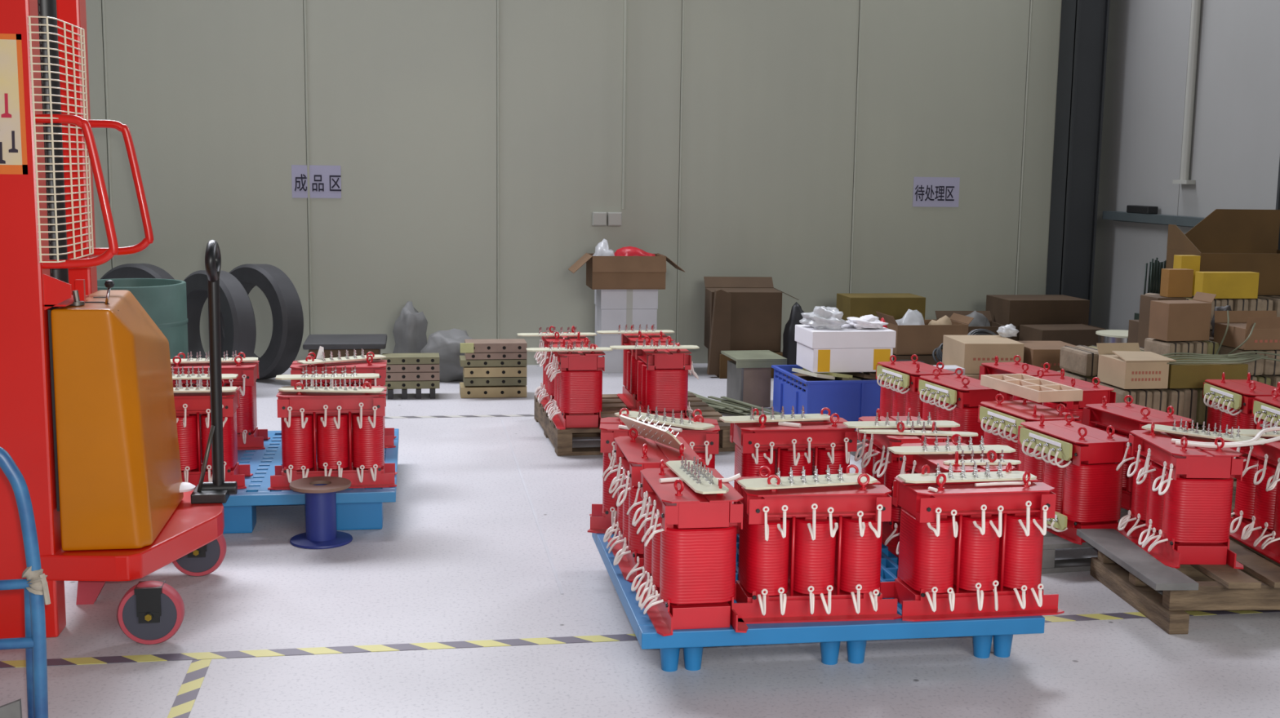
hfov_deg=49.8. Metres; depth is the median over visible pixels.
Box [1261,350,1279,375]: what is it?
pack
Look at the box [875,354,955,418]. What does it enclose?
transformer
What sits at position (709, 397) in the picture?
strip
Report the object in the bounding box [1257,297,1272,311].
pack
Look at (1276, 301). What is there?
pack
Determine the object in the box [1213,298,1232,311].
pack
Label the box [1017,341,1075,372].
carton
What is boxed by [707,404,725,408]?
strip
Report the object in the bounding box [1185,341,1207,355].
pack
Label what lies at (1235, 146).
wall
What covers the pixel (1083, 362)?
pack
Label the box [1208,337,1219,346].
stack
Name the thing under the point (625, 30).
conduit pipe
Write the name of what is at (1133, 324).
carton
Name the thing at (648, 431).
board
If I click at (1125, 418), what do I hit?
transformer
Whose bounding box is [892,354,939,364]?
carton
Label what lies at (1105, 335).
reel
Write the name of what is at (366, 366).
transformer
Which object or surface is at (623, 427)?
loose cable
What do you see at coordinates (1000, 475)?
board
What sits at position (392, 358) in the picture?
beam
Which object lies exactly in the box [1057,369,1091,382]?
pack
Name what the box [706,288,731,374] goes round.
cardboard sheet
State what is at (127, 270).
tire
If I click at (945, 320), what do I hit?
plastic bag
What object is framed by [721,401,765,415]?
strip
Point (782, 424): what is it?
loose cable
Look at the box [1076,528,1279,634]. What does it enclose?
wooden pallet
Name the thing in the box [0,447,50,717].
trolley
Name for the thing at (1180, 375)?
carton
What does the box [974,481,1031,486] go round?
loose cable
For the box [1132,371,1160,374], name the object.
print
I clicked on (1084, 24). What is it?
column
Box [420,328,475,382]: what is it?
plastic bundle
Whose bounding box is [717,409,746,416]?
strip
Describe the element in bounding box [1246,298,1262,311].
pack
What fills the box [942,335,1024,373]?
carton
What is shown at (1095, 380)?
pack
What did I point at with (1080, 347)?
pack
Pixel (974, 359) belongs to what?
print
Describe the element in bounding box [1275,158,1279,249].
trim
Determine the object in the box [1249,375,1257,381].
pack
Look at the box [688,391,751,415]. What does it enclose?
strip
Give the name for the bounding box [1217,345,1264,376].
pack
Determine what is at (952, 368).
box
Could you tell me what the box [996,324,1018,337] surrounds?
plastic film
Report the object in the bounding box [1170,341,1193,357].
pack
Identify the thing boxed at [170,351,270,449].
transformer
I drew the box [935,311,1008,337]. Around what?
carton
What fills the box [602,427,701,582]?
transformer
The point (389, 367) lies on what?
beam
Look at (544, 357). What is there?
transformer
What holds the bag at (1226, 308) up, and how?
on the stack at (1211, 339)
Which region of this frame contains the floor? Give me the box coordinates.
[0,363,1279,717]
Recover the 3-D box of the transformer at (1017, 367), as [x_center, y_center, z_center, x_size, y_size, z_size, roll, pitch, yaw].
[1.763,0.192,6.355,0.248,0.387,0.426,-2,8,-16]
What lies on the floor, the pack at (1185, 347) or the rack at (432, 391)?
the rack at (432, 391)
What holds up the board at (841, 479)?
on the transformer at (806, 554)
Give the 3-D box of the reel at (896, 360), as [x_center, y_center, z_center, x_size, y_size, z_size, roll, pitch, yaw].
[1.583,0.041,8.150,0.190,0.050,0.190,-1,8,-9]
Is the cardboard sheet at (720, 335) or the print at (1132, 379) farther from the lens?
the cardboard sheet at (720, 335)
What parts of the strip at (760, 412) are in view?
steel strip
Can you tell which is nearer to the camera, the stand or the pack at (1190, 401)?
the pack at (1190, 401)
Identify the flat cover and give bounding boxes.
[302,333,386,350]
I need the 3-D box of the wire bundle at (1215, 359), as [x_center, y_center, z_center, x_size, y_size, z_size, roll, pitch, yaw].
[2.483,-0.002,5.999,0.482,0.032,0.167,-1,8,-9]
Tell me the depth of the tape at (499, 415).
7.38 m
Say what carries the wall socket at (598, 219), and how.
attached to the wall at (476, 144)
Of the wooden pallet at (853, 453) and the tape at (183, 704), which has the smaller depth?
the tape at (183, 704)
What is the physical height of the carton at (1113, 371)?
0.164 m
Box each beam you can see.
[382,353,439,364]
[384,380,439,389]
[385,372,439,381]
[386,364,439,372]
[459,355,526,367]
[459,382,526,398]
[462,366,526,377]
[462,373,526,386]
[464,338,527,352]
[464,352,526,359]
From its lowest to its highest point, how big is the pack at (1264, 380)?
0.130 m
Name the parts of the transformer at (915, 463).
rail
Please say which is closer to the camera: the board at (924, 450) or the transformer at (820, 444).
the board at (924, 450)
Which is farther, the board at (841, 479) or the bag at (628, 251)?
the bag at (628, 251)
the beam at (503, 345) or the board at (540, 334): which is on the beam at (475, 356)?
the beam at (503, 345)
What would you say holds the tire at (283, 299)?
on the floor
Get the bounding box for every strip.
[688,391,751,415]
[707,395,761,411]
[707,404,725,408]
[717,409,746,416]
[720,396,781,415]
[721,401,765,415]
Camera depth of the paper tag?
5.84 m
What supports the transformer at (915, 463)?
on the pallet at (856, 634)
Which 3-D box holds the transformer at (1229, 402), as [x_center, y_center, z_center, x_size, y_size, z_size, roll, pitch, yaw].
[2.492,0.264,5.703,0.248,0.387,0.426,0,8,-3]
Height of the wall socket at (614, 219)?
0.090 m
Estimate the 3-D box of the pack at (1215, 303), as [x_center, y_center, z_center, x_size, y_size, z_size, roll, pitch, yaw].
[2.719,-0.234,6.754,0.065,0.147,0.344,0,8,-8]
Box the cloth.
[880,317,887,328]
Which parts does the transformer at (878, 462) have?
rail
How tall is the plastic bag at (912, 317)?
0.252 m
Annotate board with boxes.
[170,351,257,364]
[171,366,238,380]
[173,378,237,393]
[275,365,379,380]
[278,378,384,393]
[297,348,386,364]
[516,326,596,337]
[526,341,612,351]
[595,324,674,334]
[609,338,699,350]
[614,405,714,430]
[618,414,685,449]
[666,456,728,494]
[719,405,830,422]
[737,464,877,490]
[791,368,835,379]
[802,368,853,378]
[835,372,861,380]
[837,372,876,379]
[843,412,959,428]
[858,421,977,436]
[862,372,875,376]
[888,435,1015,454]
[897,462,1036,483]
[942,449,1021,466]
[1142,418,1266,444]
[1227,421,1279,437]
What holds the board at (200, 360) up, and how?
on the transformer at (249, 437)
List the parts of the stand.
plate, plate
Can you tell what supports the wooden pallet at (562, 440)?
on the floor
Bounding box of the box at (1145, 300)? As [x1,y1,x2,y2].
[1137,294,1186,347]
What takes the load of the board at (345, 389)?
on the transformer at (347, 428)
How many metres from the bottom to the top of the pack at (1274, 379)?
0.134 m
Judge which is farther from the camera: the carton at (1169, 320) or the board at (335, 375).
the carton at (1169, 320)
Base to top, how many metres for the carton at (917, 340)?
0.241 m
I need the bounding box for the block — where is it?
[460,342,474,353]
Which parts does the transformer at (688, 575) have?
rail, rail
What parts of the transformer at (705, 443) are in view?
rail, rail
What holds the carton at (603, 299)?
on the carton at (605, 319)
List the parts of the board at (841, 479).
insulating plate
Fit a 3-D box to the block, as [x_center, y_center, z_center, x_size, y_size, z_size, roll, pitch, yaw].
[-0.991,-0.063,7.906,0.078,0.056,0.014,-1,8,-9]
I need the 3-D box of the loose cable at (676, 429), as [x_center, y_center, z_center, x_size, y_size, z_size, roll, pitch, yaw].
[0.049,0.222,4.508,0.199,0.012,0.016,6,9,31]
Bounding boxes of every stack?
[784,372,871,391]
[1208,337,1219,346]
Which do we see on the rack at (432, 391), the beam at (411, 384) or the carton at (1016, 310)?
the beam at (411, 384)
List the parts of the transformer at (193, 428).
tie rod, rail, rail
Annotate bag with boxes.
[392,301,427,353]
[592,239,614,256]
[614,246,655,256]
[782,302,804,364]
[895,309,924,325]
[928,315,951,324]
[957,310,990,326]
[1210,305,1231,337]
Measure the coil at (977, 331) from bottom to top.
0.222 m
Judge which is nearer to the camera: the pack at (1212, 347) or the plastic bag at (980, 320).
the pack at (1212, 347)
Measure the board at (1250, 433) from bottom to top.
0.046 m
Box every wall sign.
[291,164,341,198]
[912,177,959,207]
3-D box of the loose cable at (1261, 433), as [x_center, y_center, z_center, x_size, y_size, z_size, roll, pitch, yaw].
[1.903,0.246,4.301,0.449,0.056,0.144,0,8,-3]
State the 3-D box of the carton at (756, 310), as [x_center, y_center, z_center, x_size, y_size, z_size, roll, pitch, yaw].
[0.724,-0.300,9.089,0.569,0.453,0.377,0,8,-5]
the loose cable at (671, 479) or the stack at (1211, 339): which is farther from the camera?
the stack at (1211, 339)
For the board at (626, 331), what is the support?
on the transformer at (628, 397)
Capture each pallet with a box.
[222,428,399,533]
[533,392,735,456]
[591,533,1044,671]
[849,435,867,457]
[1041,507,1128,573]
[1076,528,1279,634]
[1231,478,1236,517]
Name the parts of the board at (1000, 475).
insulating plate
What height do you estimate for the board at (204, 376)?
0.046 m
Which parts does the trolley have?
toe plate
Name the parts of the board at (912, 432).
insulating plate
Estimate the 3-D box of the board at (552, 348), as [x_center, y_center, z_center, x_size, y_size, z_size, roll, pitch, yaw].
[-0.331,-0.059,6.468,0.400,0.046,0.090,-1,8,-9]
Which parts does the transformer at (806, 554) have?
tie rod, rail, tie rod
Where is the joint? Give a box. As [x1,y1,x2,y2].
[501,420,564,594]
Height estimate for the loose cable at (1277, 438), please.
0.049 m
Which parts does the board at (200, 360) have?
insulating plate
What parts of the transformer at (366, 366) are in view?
rail, rail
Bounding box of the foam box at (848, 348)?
[794,324,896,373]
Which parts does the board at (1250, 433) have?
insulating plate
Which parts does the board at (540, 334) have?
insulating plate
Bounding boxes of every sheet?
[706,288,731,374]
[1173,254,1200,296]
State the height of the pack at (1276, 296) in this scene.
0.151 m
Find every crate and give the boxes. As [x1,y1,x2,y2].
[308,349,380,359]
[771,364,880,431]
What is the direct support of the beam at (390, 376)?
on the beam at (411, 384)
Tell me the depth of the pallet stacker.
3.87 m
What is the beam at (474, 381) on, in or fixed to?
on the beam at (508, 391)
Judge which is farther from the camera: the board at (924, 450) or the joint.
the joint
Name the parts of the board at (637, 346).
insulating plate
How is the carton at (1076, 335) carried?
on the floor
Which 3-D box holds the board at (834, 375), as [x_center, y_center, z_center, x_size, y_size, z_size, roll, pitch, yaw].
[0.978,0.075,7.216,0.101,0.053,0.341,-3,9,-23]
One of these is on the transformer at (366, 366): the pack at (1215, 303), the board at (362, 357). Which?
the board at (362, 357)
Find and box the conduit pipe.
[622,0,627,209]
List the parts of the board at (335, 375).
insulating plate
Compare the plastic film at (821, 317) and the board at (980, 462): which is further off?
the plastic film at (821, 317)
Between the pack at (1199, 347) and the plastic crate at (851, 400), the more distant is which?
the plastic crate at (851, 400)
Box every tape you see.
[0,609,1279,668]
[167,659,211,717]
[384,411,769,418]
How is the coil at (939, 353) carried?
on the box
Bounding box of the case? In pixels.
[1126,204,1158,213]
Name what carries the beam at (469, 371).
on the beam at (474, 381)
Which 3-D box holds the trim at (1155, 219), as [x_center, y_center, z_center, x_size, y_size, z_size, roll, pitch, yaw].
[3.998,-0.329,4.928,0.090,0.065,9.430,-1,8,-9]
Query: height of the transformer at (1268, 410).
0.387 m
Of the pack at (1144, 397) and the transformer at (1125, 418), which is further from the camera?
the pack at (1144, 397)
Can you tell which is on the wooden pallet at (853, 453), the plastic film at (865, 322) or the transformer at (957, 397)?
the transformer at (957, 397)
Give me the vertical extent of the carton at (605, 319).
0.418 m
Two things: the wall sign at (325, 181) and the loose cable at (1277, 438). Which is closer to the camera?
the loose cable at (1277, 438)
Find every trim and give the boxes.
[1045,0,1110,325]
[1102,211,1204,227]
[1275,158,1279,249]
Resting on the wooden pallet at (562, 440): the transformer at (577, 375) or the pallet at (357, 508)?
the transformer at (577, 375)
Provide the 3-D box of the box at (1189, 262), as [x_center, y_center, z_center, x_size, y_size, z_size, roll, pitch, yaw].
[2.659,-0.408,6.722,0.100,0.194,0.070,-1,8,-9]
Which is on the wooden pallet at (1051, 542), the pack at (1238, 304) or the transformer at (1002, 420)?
the transformer at (1002, 420)
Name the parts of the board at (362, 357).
insulating plate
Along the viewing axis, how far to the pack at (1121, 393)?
5.91 m
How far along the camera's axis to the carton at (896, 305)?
8.98 m
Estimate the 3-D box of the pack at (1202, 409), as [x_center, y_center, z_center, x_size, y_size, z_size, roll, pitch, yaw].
[2.429,0.192,6.086,0.067,0.158,0.254,0,8,-9]
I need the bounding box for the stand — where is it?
[720,350,786,407]
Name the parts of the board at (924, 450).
insulating plate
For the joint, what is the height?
0.001 m
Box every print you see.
[973,358,1013,360]
[1040,363,1059,365]
[1131,377,1160,381]
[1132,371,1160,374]
[1254,339,1279,342]
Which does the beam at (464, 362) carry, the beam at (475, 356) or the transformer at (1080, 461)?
the beam at (475, 356)
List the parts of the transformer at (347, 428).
tie rod, tie rod, rail, rail, tie rod, tie rod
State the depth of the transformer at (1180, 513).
4.23 m
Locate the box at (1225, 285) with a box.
[1193,271,1259,298]
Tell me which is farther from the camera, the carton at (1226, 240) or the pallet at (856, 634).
the carton at (1226, 240)
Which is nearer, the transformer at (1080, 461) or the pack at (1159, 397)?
the transformer at (1080, 461)
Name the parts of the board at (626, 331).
insulating plate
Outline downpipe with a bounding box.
[1172,0,1201,184]
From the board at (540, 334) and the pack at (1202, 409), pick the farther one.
the board at (540, 334)
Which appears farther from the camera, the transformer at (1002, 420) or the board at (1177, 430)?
the transformer at (1002, 420)
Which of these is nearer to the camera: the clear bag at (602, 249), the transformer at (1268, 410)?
the transformer at (1268, 410)
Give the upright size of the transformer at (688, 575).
0.387 m
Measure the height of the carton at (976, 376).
0.165 m
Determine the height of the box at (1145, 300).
0.644 m
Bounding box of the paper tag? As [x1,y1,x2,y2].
[315,346,324,364]
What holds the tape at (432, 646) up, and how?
on the floor
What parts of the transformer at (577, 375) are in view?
rail, rail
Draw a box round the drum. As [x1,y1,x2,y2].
[97,278,188,359]
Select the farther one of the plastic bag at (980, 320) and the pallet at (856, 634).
the plastic bag at (980, 320)
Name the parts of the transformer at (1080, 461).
tie rod, tie rod, rail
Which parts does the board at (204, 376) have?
insulating plate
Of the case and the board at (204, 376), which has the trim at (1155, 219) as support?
the case
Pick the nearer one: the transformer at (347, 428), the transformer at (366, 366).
the transformer at (347, 428)
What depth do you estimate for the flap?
5.95 m
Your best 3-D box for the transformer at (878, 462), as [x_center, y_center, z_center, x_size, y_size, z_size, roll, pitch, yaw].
[0.868,0.376,4.620,0.266,0.387,0.466,0,8,-7]
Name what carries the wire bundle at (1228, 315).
on the carton at (1180, 375)
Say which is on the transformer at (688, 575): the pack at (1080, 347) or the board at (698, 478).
the board at (698, 478)
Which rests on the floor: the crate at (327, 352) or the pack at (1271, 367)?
the crate at (327, 352)
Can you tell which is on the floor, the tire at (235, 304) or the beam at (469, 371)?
the tire at (235, 304)
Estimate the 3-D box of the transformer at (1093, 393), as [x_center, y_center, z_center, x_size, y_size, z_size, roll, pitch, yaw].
[1.847,0.253,5.938,0.248,0.387,0.426,-2,8,-16]
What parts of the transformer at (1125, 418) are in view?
rail, tie rod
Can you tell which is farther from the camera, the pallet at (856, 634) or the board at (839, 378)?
the board at (839, 378)
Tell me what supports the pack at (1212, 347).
on the pack
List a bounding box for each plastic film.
[799,306,847,329]
[845,314,888,328]
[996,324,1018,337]
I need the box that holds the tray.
[980,373,1083,402]
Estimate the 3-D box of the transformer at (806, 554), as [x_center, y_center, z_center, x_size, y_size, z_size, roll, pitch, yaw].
[0.464,0.492,3.761,0.466,0.387,0.250,0,8,-7]
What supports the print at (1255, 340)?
attached to the carton at (1265, 335)
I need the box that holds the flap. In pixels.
[1111,351,1176,362]
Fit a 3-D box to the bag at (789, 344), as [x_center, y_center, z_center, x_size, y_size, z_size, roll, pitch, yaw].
[1.012,-0.122,8.851,0.186,0.497,0.213,-1,8,-9]
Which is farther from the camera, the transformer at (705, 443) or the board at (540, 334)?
the board at (540, 334)
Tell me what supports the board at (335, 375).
on the transformer at (347, 428)
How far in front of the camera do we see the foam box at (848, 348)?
7.12 m
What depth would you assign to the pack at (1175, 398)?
5.92 m
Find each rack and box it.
[387,388,435,399]
[1133,257,1166,319]
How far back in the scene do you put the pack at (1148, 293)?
6.84 m
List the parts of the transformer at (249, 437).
rail, rail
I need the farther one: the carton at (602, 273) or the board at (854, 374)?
the carton at (602, 273)
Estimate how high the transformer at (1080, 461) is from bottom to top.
0.387 m
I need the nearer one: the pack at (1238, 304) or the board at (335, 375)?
the board at (335, 375)
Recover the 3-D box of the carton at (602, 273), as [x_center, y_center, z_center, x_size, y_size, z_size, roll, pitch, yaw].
[-0.090,-0.572,8.964,0.720,0.213,0.337,-1,8,-9]
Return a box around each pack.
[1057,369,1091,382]
[1059,346,1097,377]
[1071,372,1101,383]
[1074,345,1098,375]
[1098,382,1136,404]
[1128,389,1151,408]
[1143,337,1180,357]
[1144,388,1167,412]
[1145,292,1191,300]
[1157,387,1184,417]
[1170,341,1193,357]
[1174,388,1197,424]
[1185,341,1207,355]
[1190,296,1220,329]
[1193,388,1208,425]
[1194,423,1206,431]
[1200,340,1218,355]
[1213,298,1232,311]
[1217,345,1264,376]
[1229,298,1248,311]
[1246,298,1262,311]
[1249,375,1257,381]
[1252,375,1271,385]
[1257,295,1279,316]
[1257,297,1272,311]
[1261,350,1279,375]
[1261,374,1279,387]
[1265,295,1279,297]
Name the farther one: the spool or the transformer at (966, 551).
the spool
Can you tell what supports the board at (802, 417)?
on the transformer at (820, 444)
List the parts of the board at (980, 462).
insulating plate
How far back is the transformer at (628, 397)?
7.12 m
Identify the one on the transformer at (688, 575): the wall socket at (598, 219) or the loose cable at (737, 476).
the loose cable at (737, 476)
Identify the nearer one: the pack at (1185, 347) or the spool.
the spool
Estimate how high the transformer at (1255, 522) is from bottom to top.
0.387 m
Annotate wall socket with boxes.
[591,212,606,226]
[607,212,622,226]
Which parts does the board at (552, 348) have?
insulating plate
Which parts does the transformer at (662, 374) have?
rail, rail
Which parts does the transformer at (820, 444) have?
rail, tie rod, tie rod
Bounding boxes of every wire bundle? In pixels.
[1161,352,1267,364]
[1215,310,1279,361]
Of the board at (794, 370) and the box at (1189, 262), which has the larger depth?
the board at (794, 370)
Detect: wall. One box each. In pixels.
[85,0,1062,364]
[1090,0,1279,330]
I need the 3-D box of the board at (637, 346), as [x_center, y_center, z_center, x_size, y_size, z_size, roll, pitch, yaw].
[0.069,-0.070,6.532,0.420,0.046,0.090,0,8,-8]
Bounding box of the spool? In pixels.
[288,476,352,549]
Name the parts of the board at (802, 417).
insulating plate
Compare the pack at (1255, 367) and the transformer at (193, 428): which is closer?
the transformer at (193, 428)
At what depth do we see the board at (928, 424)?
4.55 m
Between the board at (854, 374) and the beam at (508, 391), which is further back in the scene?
the beam at (508, 391)
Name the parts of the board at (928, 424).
insulating plate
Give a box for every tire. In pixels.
[100,263,174,279]
[183,270,256,385]
[220,264,303,379]
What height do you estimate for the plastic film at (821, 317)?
0.116 m
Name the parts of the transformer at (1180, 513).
rail, rail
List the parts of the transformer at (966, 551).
rail, tie rod, rail, tie rod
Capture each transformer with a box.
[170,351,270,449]
[173,379,253,488]
[267,378,397,490]
[289,351,395,449]
[533,325,590,410]
[544,337,605,430]
[587,408,719,533]
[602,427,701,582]
[617,324,673,409]
[626,458,747,636]
[630,336,698,418]
[729,407,857,533]
[733,464,902,624]
[854,408,951,546]
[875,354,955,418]
[880,462,1064,622]
[884,434,1014,558]
[917,368,1006,445]
[977,394,1081,471]
[979,355,1062,400]
[1017,413,1133,545]
[1027,368,1115,424]
[1082,395,1194,510]
[1115,422,1243,569]
[1202,372,1279,454]
[1229,421,1279,564]
[1251,389,1279,429]
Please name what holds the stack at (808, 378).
in the plastic crate at (851, 400)
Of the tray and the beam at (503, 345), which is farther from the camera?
the beam at (503, 345)
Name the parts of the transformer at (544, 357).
rail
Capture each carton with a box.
[568,253,684,289]
[594,289,657,309]
[595,305,657,373]
[703,276,799,351]
[707,349,782,378]
[836,293,925,320]
[875,311,973,355]
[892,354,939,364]
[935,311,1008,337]
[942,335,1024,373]
[964,373,979,379]
[986,294,1089,341]
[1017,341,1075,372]
[1018,323,1106,346]
[1096,342,1168,389]
[1127,320,1212,342]
[1148,291,1216,341]
[1165,208,1279,295]
[1167,356,1248,388]
[1213,311,1279,350]
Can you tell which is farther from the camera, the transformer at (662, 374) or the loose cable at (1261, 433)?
the transformer at (662, 374)
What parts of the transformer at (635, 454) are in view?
rail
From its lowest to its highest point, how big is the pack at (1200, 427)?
0.135 m
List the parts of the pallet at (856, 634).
leg, leg, leg, leg, leg, leg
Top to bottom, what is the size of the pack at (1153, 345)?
0.114 m
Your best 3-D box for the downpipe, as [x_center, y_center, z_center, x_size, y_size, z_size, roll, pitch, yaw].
[3.433,-2.941,8.386,0.060,3.725,0.160,-1,8,-9]
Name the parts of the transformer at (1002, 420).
tie rod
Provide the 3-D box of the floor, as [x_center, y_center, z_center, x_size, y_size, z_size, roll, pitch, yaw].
[-0.828,1.160,1.719,10.900,0.100,15.300,-1,8,-9]
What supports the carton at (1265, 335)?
on the pack at (1255, 367)
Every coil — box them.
[932,343,942,365]
[967,328,997,335]
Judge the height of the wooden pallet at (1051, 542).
0.102 m
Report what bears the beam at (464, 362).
on the beam at (469, 371)
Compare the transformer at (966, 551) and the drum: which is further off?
the drum
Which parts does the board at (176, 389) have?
insulating plate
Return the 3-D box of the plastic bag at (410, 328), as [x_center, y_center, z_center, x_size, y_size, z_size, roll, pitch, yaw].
[-1.490,-0.146,8.937,0.231,0.450,0.221,-1,8,-9]
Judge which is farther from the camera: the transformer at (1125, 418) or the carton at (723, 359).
the carton at (723, 359)
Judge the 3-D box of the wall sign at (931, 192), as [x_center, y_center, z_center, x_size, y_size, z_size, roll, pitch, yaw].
[2.059,-1.160,9.588,0.335,0.205,0.003,-1,8,-9]
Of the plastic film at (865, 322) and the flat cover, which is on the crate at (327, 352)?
the flat cover
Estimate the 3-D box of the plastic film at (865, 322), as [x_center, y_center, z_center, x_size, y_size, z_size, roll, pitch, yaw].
[1.185,-0.199,7.261,0.227,0.066,0.245,-1,8,-9]
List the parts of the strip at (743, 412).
steel strip, steel strip, steel strip, steel strip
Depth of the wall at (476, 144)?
9.15 m
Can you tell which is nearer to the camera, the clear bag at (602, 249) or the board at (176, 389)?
the board at (176, 389)
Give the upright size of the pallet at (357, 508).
0.150 m
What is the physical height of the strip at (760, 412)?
0.048 m
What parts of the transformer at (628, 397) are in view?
rail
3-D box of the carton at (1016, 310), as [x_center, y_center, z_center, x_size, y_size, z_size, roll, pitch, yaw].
[2.668,-0.166,9.312,0.560,0.500,0.380,-1,8,-9]
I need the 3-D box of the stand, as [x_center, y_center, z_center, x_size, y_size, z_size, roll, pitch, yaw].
[0.644,0.116,7.883,0.290,0.285,0.360,-1,8,-11]
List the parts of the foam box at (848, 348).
lid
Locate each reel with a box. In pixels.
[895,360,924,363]
[1095,329,1128,342]
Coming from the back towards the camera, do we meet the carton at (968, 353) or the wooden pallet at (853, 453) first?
the carton at (968, 353)
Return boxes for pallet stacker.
[0,0,237,644]
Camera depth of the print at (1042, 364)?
6.88 m
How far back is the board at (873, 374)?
7.17 m
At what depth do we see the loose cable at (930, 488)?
3.68 m
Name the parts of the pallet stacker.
lift chain, grab handle, wheel arm, control lever, lever knob, grab handle, pedal rod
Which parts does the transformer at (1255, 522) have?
rail, tie rod, tie rod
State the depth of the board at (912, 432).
4.46 m
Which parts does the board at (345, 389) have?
insulating plate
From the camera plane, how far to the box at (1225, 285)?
6.58 m
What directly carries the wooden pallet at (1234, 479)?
on the floor
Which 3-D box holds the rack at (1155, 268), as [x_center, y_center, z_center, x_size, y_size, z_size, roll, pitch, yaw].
[2.766,-0.077,7.233,0.320,0.907,0.140,-1,8,-9]
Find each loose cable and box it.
[617,425,674,434]
[650,424,682,432]
[658,477,683,483]
[716,473,741,482]
[777,422,800,427]
[928,486,937,492]
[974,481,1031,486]
[1171,426,1279,444]
[1175,436,1279,448]

